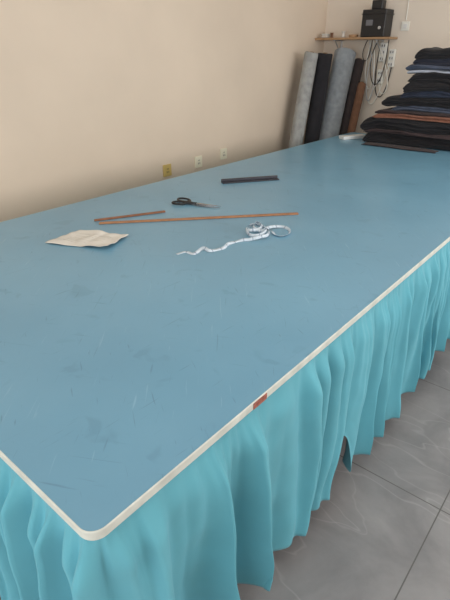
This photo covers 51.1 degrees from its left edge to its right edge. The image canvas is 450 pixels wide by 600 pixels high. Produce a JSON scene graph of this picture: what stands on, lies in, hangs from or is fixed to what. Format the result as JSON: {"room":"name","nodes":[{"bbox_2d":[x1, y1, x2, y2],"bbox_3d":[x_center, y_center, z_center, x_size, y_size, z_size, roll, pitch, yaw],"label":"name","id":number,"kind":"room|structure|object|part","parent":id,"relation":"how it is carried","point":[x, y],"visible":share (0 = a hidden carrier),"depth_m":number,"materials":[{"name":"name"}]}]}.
{"room":"tailor's workshop","nodes":[
{"label":"tailor's workshop","id":0,"kind":"room"},
{"bbox_2d":[0,0,327,221],"bbox_3d":[-1.457,-1.307,2.740,0.120,3.000,8.090,21,35,35],"label":"wall","id":1,"kind":"structure","parent":0,"point":[97,96],"depth_m":3.56,"materials":[{"name":"paint"}]},
{"bbox_2d":[163,164,171,176],"bbox_3d":[-0.493,-1.108,4.029,0.014,0.100,0.092,21,35,35],"label":"wall outlet","id":2,"kind":"object","parent":1,"relation":"attached to","point":[167,171],"visible":1,"depth_m":4.02,"materials":[{"name":"plastic"}]},
{"bbox_2d":[195,155,201,167],"bbox_3d":[-0.241,-1.258,4.290,0.014,0.100,0.092,21,35,35],"label":"wall outlet","id":3,"kind":"object","parent":1,"relation":"attached to","point":[198,160],"visible":1,"depth_m":4.28,"materials":[{"name":"beige plastic"}]},
{"bbox_2d":[220,148,226,159],"bbox_3d":[-0.013,-1.403,4.521,0.014,0.100,0.092,21,35,35],"label":"wall outlet","id":4,"kind":"object","parent":1,"relation":"attached to","point":[223,152],"visible":1,"depth_m":4.51,"materials":[{"name":"beige plastic"}]},
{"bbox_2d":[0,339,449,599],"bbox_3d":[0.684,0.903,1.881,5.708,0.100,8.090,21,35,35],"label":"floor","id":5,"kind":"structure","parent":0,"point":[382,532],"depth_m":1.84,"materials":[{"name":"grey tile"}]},
{"bbox_2d":[0,132,449,540],"bbox_3d":[0.563,-0.313,3.160,1.842,0.850,4.700,21,35,35],"label":"table","id":6,"kind":"object","parent":5,"relation":"on","point":[122,362],"visible":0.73,"depth_m":1.66,"materials":[{"name":"blue laminate"}]},
{"bbox_2d":[45,230,128,246],"bbox_3d":[-0.638,-0.292,2.184,0.328,0.024,0.194,8,29,14],"label":"paper sheet","id":7,"kind":"object","parent":6,"relation":"on","point":[80,238],"visible":1,"depth_m":2.18,"materials":[{"name":"white paper"}]},
{"bbox_2d":[94,210,164,220],"bbox_3d":[-0.500,-0.447,2.495,0.379,0.008,0.017,-12,30,-21],"label":"wooden stick","id":8,"kind":"object","parent":6,"relation":"on","point":[163,211],"visible":1,"depth_m":2.48,"materials":[{"name":"brown wood"}]},
{"bbox_2d":[171,197,220,207],"bbox_3d":[-0.161,-0.546,2.673,0.304,0.016,0.128,14,31,24],"label":"scissors","id":9,"kind":"object","parent":6,"relation":"on","point":[188,201],"visible":1,"depth_m":2.67,"materials":[{"name":"metal"}]},
{"bbox_3d":[-0.263,-0.555,2.688,0.087,0.010,0.063,14,31,24],"label":"handle","id":10,"kind":"part","parent":9,"relation":"part of","materials":[{"name":"black plastic"}]},
{"bbox_3d":[-0.238,-0.582,2.738,0.098,0.010,0.068,14,31,24],"label":"handle","id":11,"kind":"part","parent":9,"relation":"part of","materials":[{"name":"black plastic"}]},
{"bbox_3d":[-0.104,-0.527,2.643,0.170,0.003,0.024,14,31,24],"label":"blade","id":12,"kind":"part","parent":9,"relation":"part of","materials":[{"name":"metal"}]},
{"bbox_2d":[99,212,298,223],"bbox_3d":[-0.123,-0.428,2.460,1.042,0.007,0.025,-4,28,-8],"label":"wooden yardstick","id":13,"kind":"object","parent":6,"relation":"on","point":[293,213],"visible":1,"depth_m":2.45,"materials":[{"name":"brown wood"}]},
{"bbox_2d":[0,241,449,599],"bbox_3d":[0.557,-0.332,3.144,2.030,0.754,4.871,21,35,35],"label":"table skirt","id":14,"kind":"object","parent":6,"relation":"attached to","point":[217,526],"visible":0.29,"depth_m":1.30,"materials":[{"name":"teal fabric"}]},
{"bbox_2d":[177,221,290,254],"bbox_3d":[0.036,-0.297,2.185,0.608,0.034,0.185,-15,31,-26],"label":"measuring tape","id":15,"kind":"object","parent":6,"relation":"on","point":[263,234],"visible":1,"depth_m":2.19,"materials":[{"name":"plastic"}]},
{"bbox_2d":[221,175,278,183],"bbox_3d":[0.171,-0.810,3.164,0.397,0.022,0.050,-7,29,-14],"label":"bar","id":16,"kind":"object","parent":6,"relation":"on","point":[273,177],"visible":1,"depth_m":3.16,"materials":[{"name":"black metal"}]},
{"bbox_2d":[339,134,364,139],"bbox_3d":[1.266,-1.623,4.687,0.264,0.030,0.084,-11,30,-20],"label":"box","id":17,"kind":"object","parent":6,"relation":"on","point":[354,136],"visible":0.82,"depth_m":4.66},
{"bbox_3d":[1.266,-1.630,4.683,0.264,0.014,0.084,-11,30,-20],"label":"box lid","id":18,"kind":"part","parent":17,"relation":"part of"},
{"bbox_2d":[360,47,449,152],"bbox_3d":[1.808,-1.773,4.145,1.120,0.802,0.636,21,35,35],"label":"folded fabric","id":19,"kind":"object","parent":6,"relation":"on","point":[420,117],"visible":1,"depth_m":4.11,"materials":[{"name":"black fabric"}]},
{"bbox_2d":[288,51,317,147],"bbox_3d":[0.768,-1.747,5.026,0.144,1.604,0.536,18,33,30],"label":"roll","id":20,"kind":"object","parent":5,"relation":"on","point":[310,58],"visible":0.63,"depth_m":4.87,"materials":[{"name":"fabric"}]},
{"bbox_2d":[304,53,332,143],"bbox_3d":[0.944,-1.777,5.091,0.161,1.590,0.491,15,32,27],"label":"roll","id":21,"kind":"object","parent":5,"relation":"on","point":[322,72],"visible":0.57,"depth_m":4.92,"materials":[{"name":"black fabric"}]},
{"bbox_2d":[319,48,355,139],"bbox_3d":[1.141,-1.846,5.175,0.243,1.636,0.638,21,35,35],"label":"roll","id":22,"kind":"object","parent":5,"relation":"on","point":[344,58],"visible":0.6,"depth_m":4.98,"materials":[{"name":"grey fabric"}]},
{"bbox_2d":[339,58,364,134],"bbox_3d":[1.307,-1.819,5.228,0.418,1.540,0.104,-24,36,-37],"label":"roll","id":23,"kind":"object","parent":5,"relation":"on","point":[358,66],"visible":0.56,"depth_m":5.05,"materials":[{"name":"fabric"}]},
{"bbox_2d":[347,81,365,132],"bbox_3d":[1.362,-1.696,5.231,0.359,1.319,0.090,-25,37,-38],"label":"roll","id":24,"kind":"object","parent":5,"relation":"on","point":[361,86],"visible":0.5,"depth_m":5.06,"materials":[{"name":"brown fabric"}]},
{"bbox_2d":[323,0,449,133],"bbox_3d":[3.244,-1.897,3.852,5.468,3.000,0.120,21,35,35],"label":"wall","id":25,"kind":"structure","parent":0,"point":[429,27],"depth_m":4.87,"materials":[{"name":"paint"}]},
{"bbox_2d":[315,37,397,51],"bbox_3d":[1.363,-2.676,4.971,0.830,0.165,0.219,21,35,35],"label":"wall shelf","id":26,"kind":"object","parent":25,"relation":"attached to","point":[382,39],"visible":0.84,"depth_m":4.83,"materials":[{"name":"wood"}]},
{"bbox_2d":[322,34,329,37],"bbox_3d":[1.087,-2.847,5.076,0.069,0.038,0.074,21,35,35],"label":"box","id":27,"kind":"object","parent":26,"relation":"on","point":[323,35],"visible":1,"depth_m":5.05,"materials":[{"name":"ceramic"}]},
{"bbox_2d":[360,8,393,36],"bbox_3d":[1.529,-2.788,4.748,0.260,0.240,0.200,21,35,35],"label":"control box","id":28,"kind":"object","parent":26,"relation":"on","point":[375,22],"visible":0.99,"depth_m":4.68,"materials":[{"name":"plastic"}]},
{"bbox_2d":[371,0,385,8],"bbox_3d":[1.519,-2.933,4.680,0.135,0.079,0.090,21,35,35],"label":"power adapter","id":29,"kind":"object","parent":28,"relation":"on","point":[376,4],"visible":0.88,"depth_m":4.64,"materials":[{"name":"black plastic"}]},
{"bbox_2d":[362,40,396,104],"bbox_3d":[1.602,-2.405,4.995,0.346,0.622,0.073,21,35,35],"label":"cables","id":30,"kind":"object","parent":26,"relation":"hanging from","point":[382,56],"visible":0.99,"depth_m":4.94,"materials":[{"name":"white plastic"}]},
{"bbox_3d":[1.644,-2.307,5.027,0.192,0.419,0.022,21,35,35],"label":"cord","id":31,"kind":"part","parent":30,"relation":"part of","materials":[{"name":"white plastic"}]},
{"bbox_3d":[1.640,-2.440,4.942,0.187,0.511,0.047,15,32,26],"label":"cord","id":32,"kind":"part","parent":30,"relation":"part of","materials":[{"name":"white plastic"}]},
{"bbox_3d":[1.664,-2.412,4.952,0.169,0.524,0.021,21,35,35],"label":"cord","id":33,"kind":"part","parent":30,"relation":"part of","materials":[{"name":"black plastic"}]},
{"bbox_2d":[401,21,409,30],"bbox_3d":[1.794,-2.727,4.689,0.080,0.080,0.013,21,35,35],"label":"wall switch","id":34,"kind":"object","parent":25,"relation":"attached to","point":[405,25],"depth_m":4.69,"materials":[{"name":"white plastic"}]}
]}

